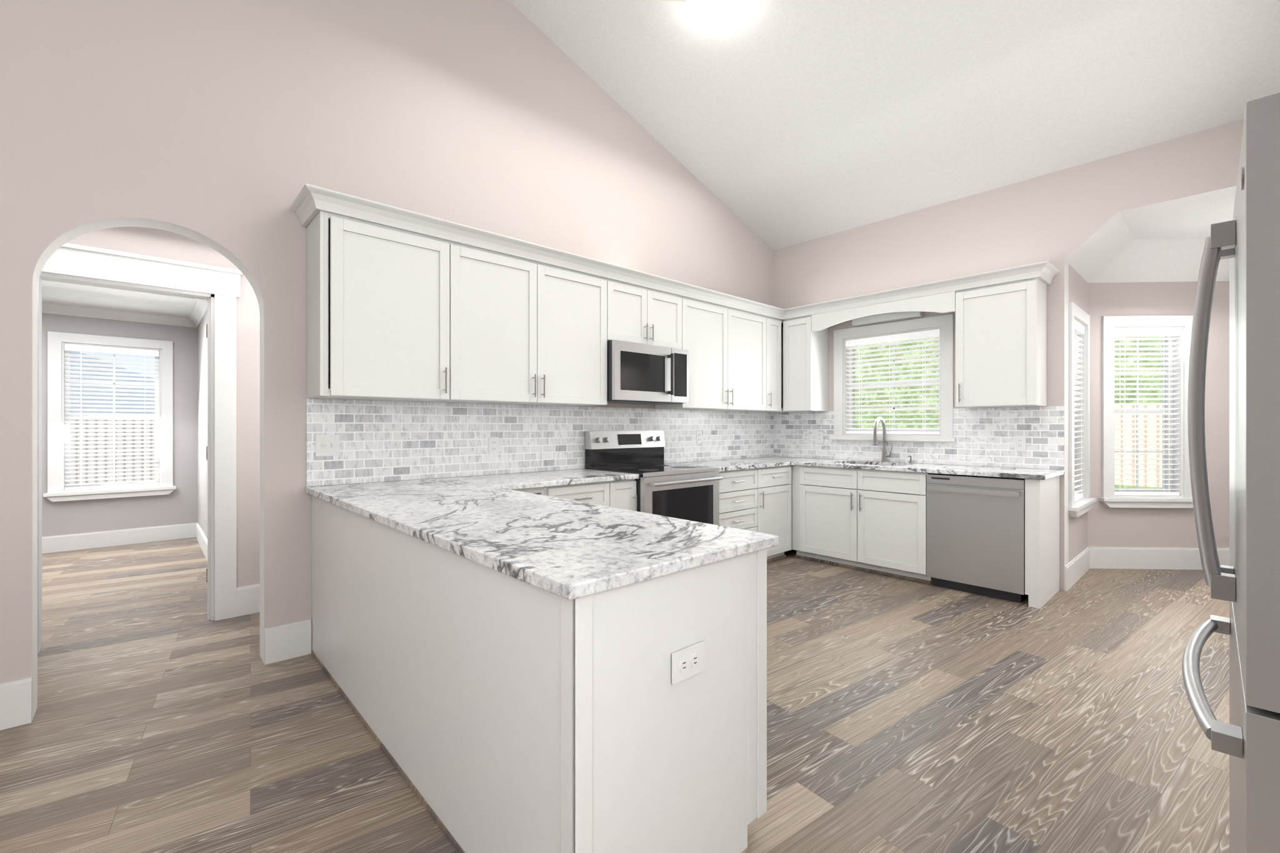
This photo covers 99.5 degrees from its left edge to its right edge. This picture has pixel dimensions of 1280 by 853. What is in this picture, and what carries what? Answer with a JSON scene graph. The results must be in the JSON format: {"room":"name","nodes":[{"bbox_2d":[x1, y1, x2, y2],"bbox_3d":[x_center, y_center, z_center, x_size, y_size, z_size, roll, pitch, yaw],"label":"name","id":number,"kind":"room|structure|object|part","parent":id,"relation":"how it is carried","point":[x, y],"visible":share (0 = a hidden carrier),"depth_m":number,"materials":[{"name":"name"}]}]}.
{"room":"kitchen","nodes":[
{"label":"kitchen","id":0,"kind":"room"},
{"bbox_2d":[41,280,196,317],"bbox_3d":[-4.499,-1.240,3.615,4.250,0.080,4.291,0,0,-42],"label":"ceiling","id":1,"kind":"structure","parent":0,"point":[72,294],"depth_m":5.12,"materials":[{"name":"white paint"}]},
{"bbox_2d":[41,313,197,536],"bbox_3d":[-6.257,0.020,5.015,3.550,2.440,0.150,0,0,-42],"label":"wall","id":2,"kind":"structure","parent":0,"point":[178,505],"depth_m":5.79,"materials":[{"name":"grey paint"}]},
{"bbox_2d":[43,331,176,501],"bbox_3d":[-5.502,-0.097,5.667,0.979,1.670,0.210,0,0,-42],"label":"window frame","id":3,"kind":"structure","parent":2,"relation":"attached to","point":[57,342],"depth_m":5.50,"materials":[{"name":"white wood"}]},
{"bbox_2d":[65,350,159,487],"bbox_3d":[-5.542,-0.092,5.711,0.711,1.461,0.060,0,0,-42],"label":"window","id":4,"kind":"structure","parent":2,"relation":"in","point":[69,352],"depth_m":5.70,"materials":[{"name":"glass"}]},
{"bbox_2d":[64,344,158,489],"bbox_3d":[-5.493,-0.093,5.657,0.703,1.456,0.060,0,0,-42],"label":"window blind","id":5,"kind":"object","parent":4,"relation":"attached to","point":[87,349],"visible":1,"depth_m":5.64,"materials":[{"name":"white plastic"}]},
{"bbox_2d":[41,302,186,326],"bbox_3d":[-6.216,-1.155,4.897,3.450,0.090,0.080,0,0,-42],"label":"crown molding","id":6,"kind":"structure","parent":2,"relation":"attached to","point":[48,308],"depth_m":5.59,"materials":[{"name":"white wood"}]},
{"bbox_2d":[41,523,194,553],"bbox_3d":[-6.238,1.160,4.920,3.450,0.160,0.016,0,0,-42],"label":"baseboard","id":7,"kind":"structure","parent":2,"relation":"attached to","point":[56,544],"depth_m":5.63,"materials":[{"name":"white wood"}]},
{"bbox_2d":[66,226,259,587],"bbox_3d":[-3.658,0.020,2.697,4.250,2.440,0.120,0,0,-42],"label":"wall","id":8,"kind":"structure","parent":0,"point":[155,242],"depth_m":3.57,"materials":[{"name":"paint"}]},
{"bbox_2d":[37,243,243,653],"bbox_3d":[-3.045,0.112,3.245,1.069,2.257,0.180,0,0,-42],"label":"door frame","id":9,"kind":"structure","parent":8,"relation":"in","point":[218,289],"depth_m":3.46,"materials":[{"name":"white wood"}]},
{"bbox_3d":[-2.813,0.175,3.529,0.014,1.690,0.072,0,0,-42],"label":"hinge","id":10,"kind":"part","parent":9,"relation":"part of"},
{"bbox_2d":[0,546,1229,730],"bbox_3d":[0.407,1.147,2.692,10.437,0.185,5.380,0,0,-42],"label":"baseboard","id":11,"kind":"structure","parent":8,"relation":"attached to","point":[286,642],"depth_m":3.58,"materials":[{"name":"white wood"}]},
{"bbox_2d":[197,310,207,539],"bbox_3d":[-3.810,0.020,4.898,0.100,2.440,3.330,0,0,-42],"label":"wall","id":12,"kind":"structure","parent":0,"point":[202,429],"depth_m":5.24,"materials":[{"name":"grey paint"}]},
{"bbox_2d":[186,298,207,327],"bbox_3d":[-3.846,-1.155,4.804,0.080,0.090,3.240,0,0,-42],"label":"crown molding","id":13,"kind":"structure","parent":12,"relation":"attached to","point":[199,311],"depth_m":5.52,"materials":[{"name":"white wood"}]},
{"bbox_2d":[194,522,207,560],"bbox_3d":[-4.147,1.160,5.179,0.016,0.160,2.400,0,0,-42],"label":"baseboard","id":14,"kind":"structure","parent":12,"relation":"attached to","point":[202,539],"depth_m":5.51,"materials":[{"name":"white wood"}]},
{"bbox_2d":[0,0,773,721],"bbox_3d":[-1.610,-1.034,3.252,8.520,4.548,0.150,0,0,-42],"label":"wall","id":15,"kind":"structure","parent":0,"point":[229,129],"depth_m":2.89,"materials":[{"name":"paint"}]},
{"bbox_2d":[306,210,464,403],"bbox_3d":[-1.441,-0.626,3.079,0.724,0.944,0.327,0,0,-42],"label":"upper cabinet","id":16,"kind":"object","parent":15,"relation":"attached to","point":[397,314],"depth_m":2.93,"materials":[{"name":"white wood"}]},
{"bbox_2d":[464,245,549,405],"bbox_3d":[-1.002,-0.626,3.481,0.708,0.944,0.327,0,0,-42],"label":"upper cabinet","id":17,"kind":"object","parent":15,"relation":"attached to","point":[507,297],"depth_m":3.42,"materials":[{"name":"white wood"}]},
{"bbox_2d":[306,398,773,486],"bbox_3d":[-0.172,0.086,4.461,4.465,0.481,0.009,0,0,-42],"label":"tile backsplash","id":18,"kind":"structure","parent":15,"relation":"attached to","point":[385,440],"depth_m":3.65,"materials":[{"name":"tile"}]},
{"bbox_2d":[315,435,339,456],"bbox_3d":[-1.735,0.105,3.011,0.118,0.118,0.016,0,0,-42],"label":"light switch","id":19,"kind":"object","parent":18,"relation":"attached to","point":[327,445],"depth_m":3.01,"materials":[{"name":"plastic"}]},
{"bbox_2d":[488,437,499,454],"bbox_3d":[-0.995,0.132,3.693,0.075,0.118,0.008,0,0,-42],"label":"outlet","id":20,"kind":"object","parent":18,"relation":"attached to","point":[494,442],"depth_m":3.69,"materials":[{"name":"plastic"}]},
{"bbox_2d":[696,430,701,443],"bbox_3d":[0.559,0.100,5.117,0.075,0.118,0.008,0,0,-42],"label":"outlet","id":21,"kind":"object","parent":18,"relation":"attached to","point":[699,433],"depth_m":5.11,"materials":[{"name":"plastic"}]},
{"bbox_2d":[549,265,609,406],"bbox_3d":[-0.588,-0.626,3.861,0.651,0.944,0.327,0,0,-42],"label":"upper cabinet","id":22,"kind":"object","parent":15,"relation":"attached to","point":[579,302],"depth_m":3.79,"materials":[{"name":"white wood"}]},
{"bbox_2d":[609,279,649,344],"bbox_3d":[-0.223,-0.626,4.195,0.461,0.944,0.327,0,0,-42],"label":"upper cabinet","id":23,"kind":"object","parent":15,"relation":"attached to","point":[629,304],"depth_m":4.11,"materials":[{"name":"white wood"}]},
{"bbox_2d":[649,288,689,409],"bbox_3d":[0.116,-0.626,4.506,0.459,0.944,0.327,0,0,-42],"label":"upper cabinet","id":24,"kind":"object","parent":15,"relation":"attached to","point":[669,313],"depth_m":4.42,"materials":[{"name":"white wood"}]},
{"bbox_2d":[606,340,688,404],"bbox_3d":[-0.010,-0.408,4.303,0.788,0.440,0.452,0,0,-42],"label":"microwave","id":25,"kind":"object","parent":24,"relation":"attached to","point":[640,374],"visible":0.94,"depth_m":4.13,"materials":[{"name":"metal"}]},
{"bbox_2d":[689,298,734,410],"bbox_3d":[0.485,-0.626,4.844,0.659,0.944,0.327,0,0,-42],"label":"upper cabinet","id":26,"kind":"object","parent":15,"relation":"attached to","point":[712,325],"depth_m":4.77,"materials":[{"name":"white wood"}]},
{"bbox_2d":[723,308,771,412],"bbox_3d":[0.908,-0.626,5.231,0.724,0.944,0.327,0,0,-42],"label":"upper cabinet","id":27,"kind":"object","parent":15,"relation":"attached to","point":[752,332],"depth_m":5.18,"materials":[{"name":"white wood"}]},
{"bbox_2d":[771,318,784,412],"bbox_3d":[1.204,-0.626,5.502,0.319,0.944,0.327,0,0,-42],"label":"upper cabinet","id":28,"kind":"object","parent":15,"relation":"attached to","point":[777,324],"depth_m":5.45,"materials":[{"name":"white wood"}]},
{"bbox_2d":[0,537,1229,852],"bbox_3d":[-0.816,1.270,3.999,11.200,0.060,9.800,0,0,-42],"label":"floor","id":29,"kind":"structure","parent":0,"point":[906,716],"depth_m":2.23,"materials":[{"name":"brown wood"}]},
{"bbox_2d":[311,495,353,708],"bbox_3d":[-1.275,0.800,2.934,0.686,0.880,0.764,0,0,-42],"label":"base cabinet","id":30,"kind":"object","parent":29,"relation":"on","point":[332,525],"depth_m":2.62,"materials":[{"name":"white wood"}]},
{"bbox_2d":[353,512,398,770],"bbox_3d":[-0.843,0.800,2.462,0.686,0.880,0.632,0,0,-42],"label":"base cabinet","id":31,"kind":"object","parent":29,"relation":"on","point":[376,544],"depth_m":2.14,"materials":[{"name":"white wood"}]},
{"bbox_2d":[398,530,438,823],"bbox_3d":[-0.473,0.800,2.058,0.686,0.880,0.699,0,0,-42],"label":"base cabinet","id":32,"kind":"object","parent":29,"relation":"on","point":[418,559],"depth_m":1.81,"materials":[{"name":"white wood"}]},
{"bbox_2d":[514,485,559,498],"bbox_3d":[-0.893,0.800,3.377,0.475,0.880,0.627,0,0,-42],"label":"base cabinet","id":33,"kind":"object","parent":29,"relation":"on","point":[552,491],"depth_m":3.27,"materials":[{"name":"white wood"}]},
{"bbox_2d":[559,480,619,508],"bbox_3d":[-0.575,0.800,3.668,0.545,0.880,0.627,0,0,-42],"label":"base cabinet","id":34,"kind":"object","parent":29,"relation":"on","point":[606,494],"depth_m":3.51,"materials":[{"name":"white wood"}]},
{"bbox_2d":[467,468,638,488],"bbox_3d":[-0.623,0.344,3.599,1.091,0.032,0.646,0,0,-42],"label":"countertop","id":35,"kind":"structure","parent":34,"relation":"on","point":[552,478],"depth_m":3.51,"materials":[{"name":"stone"}]},
{"bbox_2d":[438,547,766,852],"bbox_3d":[-0.103,0.800,1.637,0.710,0.880,0.663,0,0,-42],"label":"base cabinet","id":36,"kind":"object","parent":29,"relation":"on","point":[495,710],"depth_m":1.37,"materials":[{"name":"white wood"}]},
{"bbox_2d":[305,476,778,600],"bbox_3d":[-0.694,0.344,2.293,0.780,0.032,2.477,0,0,-42],"label":"countertop","id":37,"kind":"structure","parent":36,"relation":"on","point":[567,549],"depth_m":1.68,"materials":[{"name":"stone"}]},
{"bbox_2d":[671,641,704,684],"bbox_3d":[0.126,0.605,1.390,0.118,0.075,0.008,0,0,-42],"label":"outlet","id":38,"kind":"object","parent":36,"relation":"attached to","point":[688,662],"visible":1,"depth_m":1.39,"materials":[{"name":"plastic"}]},
{"bbox_2d":[619,479,636,511],"bbox_3d":[-0.344,0.800,3.880,0.298,0.880,0.627,0,0,-42],"label":"base cabinet","id":39,"kind":"object","parent":29,"relation":"on","point":[627,488],"depth_m":3.70,"materials":[{"name":"white wood"}]},
{"bbox_2d":[585,430,723,525],"bbox_3d":[0.119,0.637,4.199,0.802,1.205,0.740,0,0,-42],"label":"range","id":40,"kind":"object","parent":29,"relation":"on","point":[689,492],"visible":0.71,"depth_m":4.15,"materials":[{"name":"metal"}]},
{"bbox_2d":[719,467,764,533],"bbox_3d":[0.612,0.800,4.757,0.663,0.880,0.627,0,0,-42],"label":"base cabinet","id":41,"kind":"object","parent":29,"relation":"on","point":[758,500],"depth_m":4.58,"materials":[{"name":"white wood"}]},
{"bbox_2d":[666,458,819,471],"bbox_3d":[0.878,0.344,4.806,1.125,0.032,0.893,0,0,-42],"label":"countertop","id":42,"kind":"structure","parent":41,"relation":"on","point":[725,465],"depth_m":4.90,"materials":[{"name":"stone"}]},
{"bbox_2d":[764,465,791,562],"bbox_3d":[1.006,0.800,5.117,0.601,0.880,0.627,0,0,-42],"label":"base cabinet","id":43,"kind":"object","parent":29,"relation":"on","point":[777,480],"depth_m":4.95,"materials":[{"name":"white wood"}]},
{"bbox_2d":[791,465,826,557],"bbox_3d":[1.452,0.800,5.539,0.606,0.880,0.606,0,0,-42],"label":"base cabinet","id":44,"kind":"object","parent":29,"relation":"on","point":[808,483],"depth_m":4.97,"materials":[{"name":"white wood"}]},
{"bbox_2d":[747,456,1064,479],"bbox_3d":[2.093,0.344,4.795,0.651,0.032,2.552,0,0,-42],"label":"countertop","id":45,"kind":"structure","parent":44,"relation":"on","point":[998,472],"depth_m":4.29,"materials":[{"name":"stone"}]},
{"bbox_2d":[872,417,892,462],"bbox_3d":[2.206,0.121,4.926,0.241,0.413,0.106,0,0,-42],"label":"faucet","id":46,"kind":"object","parent":45,"relation":"on","point":[884,455],"visible":0.96,"depth_m":4.98,"materials":[{"name":"silver metal"}]},
{"bbox_2d":[907,455,913,463],"bbox_3d":[2.400,0.290,4.816,0.078,0.074,0.033,0,0,-42],"label":"soap dispenser","id":47,"kind":"object","parent":45,"relation":"on","point":[910,461],"visible":1,"depth_m":4.82,"materials":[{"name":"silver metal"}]},
{"bbox_2d":[926,473,1028,603],"bbox_3d":[2.649,0.806,4.168,0.642,0.868,0.629,0,0,-42],"label":"dishwasher","id":48,"kind":"object","parent":29,"relation":"on","point":[975,534],"visible":0.83,"depth_m":3.96,"materials":[{"name":"metal"}]},
{"bbox_2d":[1181,92,1279,852],"bbox_3d":[1.431,0.383,0.820,0.921,1.714,0.863,0,0,-42],"label":"refrigerator","id":49,"kind":"object","parent":29,"relation":"on","point":[1245,582],"visible":1,"depth_m":0.77,"materials":[{"name":"metal"}]},
{"bbox_2d":[508,0,1279,250],"bbox_3d":[-0.076,-2.645,1.578,8.520,1.506,4.690,0,0,-42],"label":"ceiling","id":50,"kind":"structure","parent":0,"point":[774,125],"depth_m":3.75,"materials":[{"name":"white paint"}]},
{"bbox_2d":[773,119,1243,591],"bbox_3d":[3.009,-0.365,4.405,0.150,3.210,4.690,0,0,-42],"label":"wall","id":51,"kind":"structure","parent":0,"point":[1059,220],"depth_m":4.24,"materials":[{"name":"paint"}]},
{"bbox_2d":[780,304,812,411],"bbox_3d":[1.681,-0.665,5.498,0.327,1.020,0.317,0,0,-42],"label":"upper cabinet","id":52,"kind":"object","parent":51,"relation":"attached to","point":[797,324],"depth_m":5.39,"materials":[{"name":"white wood"}]},
{"bbox_2d":[812,276,964,411],"bbox_3d":[2.215,-0.665,4.915,0.327,1.020,1.385,0,0,-42],"label":"valance","id":53,"kind":"object","parent":51,"relation":"attached to","point":[947,295],"depth_m":4.79,"materials":[{"name":"white wood"}]},
{"bbox_2d":[829,313,956,441],"bbox_3d":[2.356,-0.416,5.075,0.210,1.092,1.134,0,0,-42],"label":"window frame","id":54,"kind":"structure","parent":51,"relation":"attached to","point":[944,324],"depth_m":4.94,"materials":[{"name":"white wood"}]},
{"bbox_2d":[848,336,939,434],"bbox_3d":[2.400,-0.390,5.115,0.060,0.926,0.866,0,0,-42],"label":"kitchen window","id":55,"kind":"structure","parent":51,"relation":"in","point":[882,384],"depth_m":5.13,"materials":[{"name":"glass"}]},
{"bbox_2d":[845,329,939,434],"bbox_3d":[2.346,-0.391,5.066,0.060,0.921,0.858,0,0,-42],"label":"window blind","id":56,"kind":"object","parent":55,"relation":"attached to","point":[904,337],"visible":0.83,"depth_m":5.03,"materials":[{"name":"white plastic"}]},
{"bbox_2d":[773,406,1064,469],"bbox_3d":[2.342,0.086,5.015,0.010,0.481,2.528,0,0,-42],"label":"tile backsplash","id":57,"kind":"structure","parent":51,"relation":"attached to","point":[985,437],"depth_m":4.56,"materials":[{"name":"tile"}]},
{"bbox_2d":[803,431,809,443],"bbox_3d":[1.738,0.110,5.661,0.008,0.118,0.075,0,0,-42],"label":"outlet","id":58,"kind":"object","parent":57,"relation":"attached to","point":[806,434],"depth_m":5.65,"materials":[{"name":"plastic"}]},
{"bbox_2d":[816,431,823,443],"bbox_3d":[1.839,0.110,5.551,0.008,0.118,0.075,0,0,-42],"label":"outlet","id":59,"kind":"object","parent":57,"relation":"attached to","point":[819,434],"depth_m":5.55,"materials":[{"name":"plastic"}]},
{"bbox_2d":[1014,435,1025,450],"bbox_3d":[3.002,0.132,4.281,0.008,0.118,0.075,0,0,-42],"label":"outlet","id":60,"kind":"object","parent":57,"relation":"attached to","point":[1019,440],"depth_m":4.28,"materials":[{"name":"plastic"}]},
{"bbox_2d":[965,263,1049,408],"bbox_3d":[2.824,-0.665,4.250,0.327,1.020,0.538,0,0,-42],"label":"upper cabinet","id":61,"kind":"object","parent":51,"relation":"attached to","point":[1001,338],"depth_m":4.10,"materials":[{"name":"white wood"}]},
{"bbox_2d":[1068,263,1087,562],"bbox_3d":[3.589,-0.160,4.543,0.890,2.800,0.150,0,0,-42],"label":"wall","id":62,"kind":"structure","parent":0,"point":[1077,525],"depth_m":4.44,"materials":[{"name":"paint"}]},
{"bbox_2d":[1068,301,1096,517],"bbox_3d":[3.576,-0.130,4.490,0.834,1.665,0.210,0,0,-42],"label":"window frame","id":63,"kind":"structure","parent":62,"relation":"attached to","point":[1080,506],"depth_m":4.65,"materials":[{"name":"white wood"}]},
{"bbox_2d":[1068,192,1235,282],"bbox_3d":[4.691,-1.435,4.210,2.068,0.350,1.830,0,0,-42],"label":"ceiling","id":64,"kind":"structure","parent":0,"point":[1166,244],"depth_m":4.42,"materials":[{"name":"white paint"}]},
{"bbox_2d":[1087,281,1229,548],"bbox_3d":[4.801,-0.160,4.785,1.750,2.800,0.150,0,0,3],"label":"wall","id":65,"kind":"structure","parent":0,"point":[1136,527],"depth_m":4.72,"materials":[{"name":"paint"}]},
{"bbox_2d":[1114,336,1173,491],"bbox_3d":[4.432,-0.125,4.831,0.556,1.456,0.060,0,0,3],"label":"nook window","id":66,"kind":"structure","parent":65,"relation":"in","point":[1165,431],"depth_m":4.82,"materials":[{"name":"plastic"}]},
{"bbox_2d":[1114,328,1179,495],"bbox_3d":[4.429,-0.126,4.758,0.548,1.451,0.060,0,0,2],"label":"window blind","id":67,"kind":"object","parent":66,"relation":"attached to","point":[1156,332],"visible":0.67,"depth_m":4.74,"materials":[{"name":"white plastic"}]},
{"bbox_2d":[1098,315,1193,508],"bbox_3d":[4.430,-0.130,4.771,0.824,1.665,0.210,0,0,2],"label":"window frame","id":68,"kind":"structure","parent":65,"relation":"attached to","point":[1109,498],"depth_m":4.72,"materials":[{"name":"white wood"}]},
{"label":"outside","id":69,"kind":"structure","parent":0,"visible":0},
{"bbox_2d":[70,351,154,484],"bbox_3d":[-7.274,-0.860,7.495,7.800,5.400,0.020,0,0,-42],"label":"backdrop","id":70,"kind":"structure","parent":69,"point":[100,354],"depth_m":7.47,"materials":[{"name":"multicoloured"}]},
{"bbox_2d":[855,336,1162,488],"bbox_3d":[4.325,-0.860,6.574,0.020,5.400,6.550,0,0,-42],"label":"yard","id":71,"kind":"structure","parent":69,"point":[1116,437],"depth_m":5.74,"materials":[{"name":"green plant"}]},
{"bbox_3d":[3.535,-0.125,4.535,0.566,1.456,0.060,0,0,-43],"label":"nook window","id":72,"kind":"structure","parent":0,"visible":0},
{"bbox_2d":[1074,320,1084,500],"bbox_3d":[3.584,-0.126,4.481,0.558,1.451,0.060,0,0,-42],"label":"window blind","id":73,"kind":"object","parent":72,"relation":"attached to","point":[1079,329],"visible":0.42,"depth_m":4.57,"materials":[{"name":"white plastic"}]}
]}

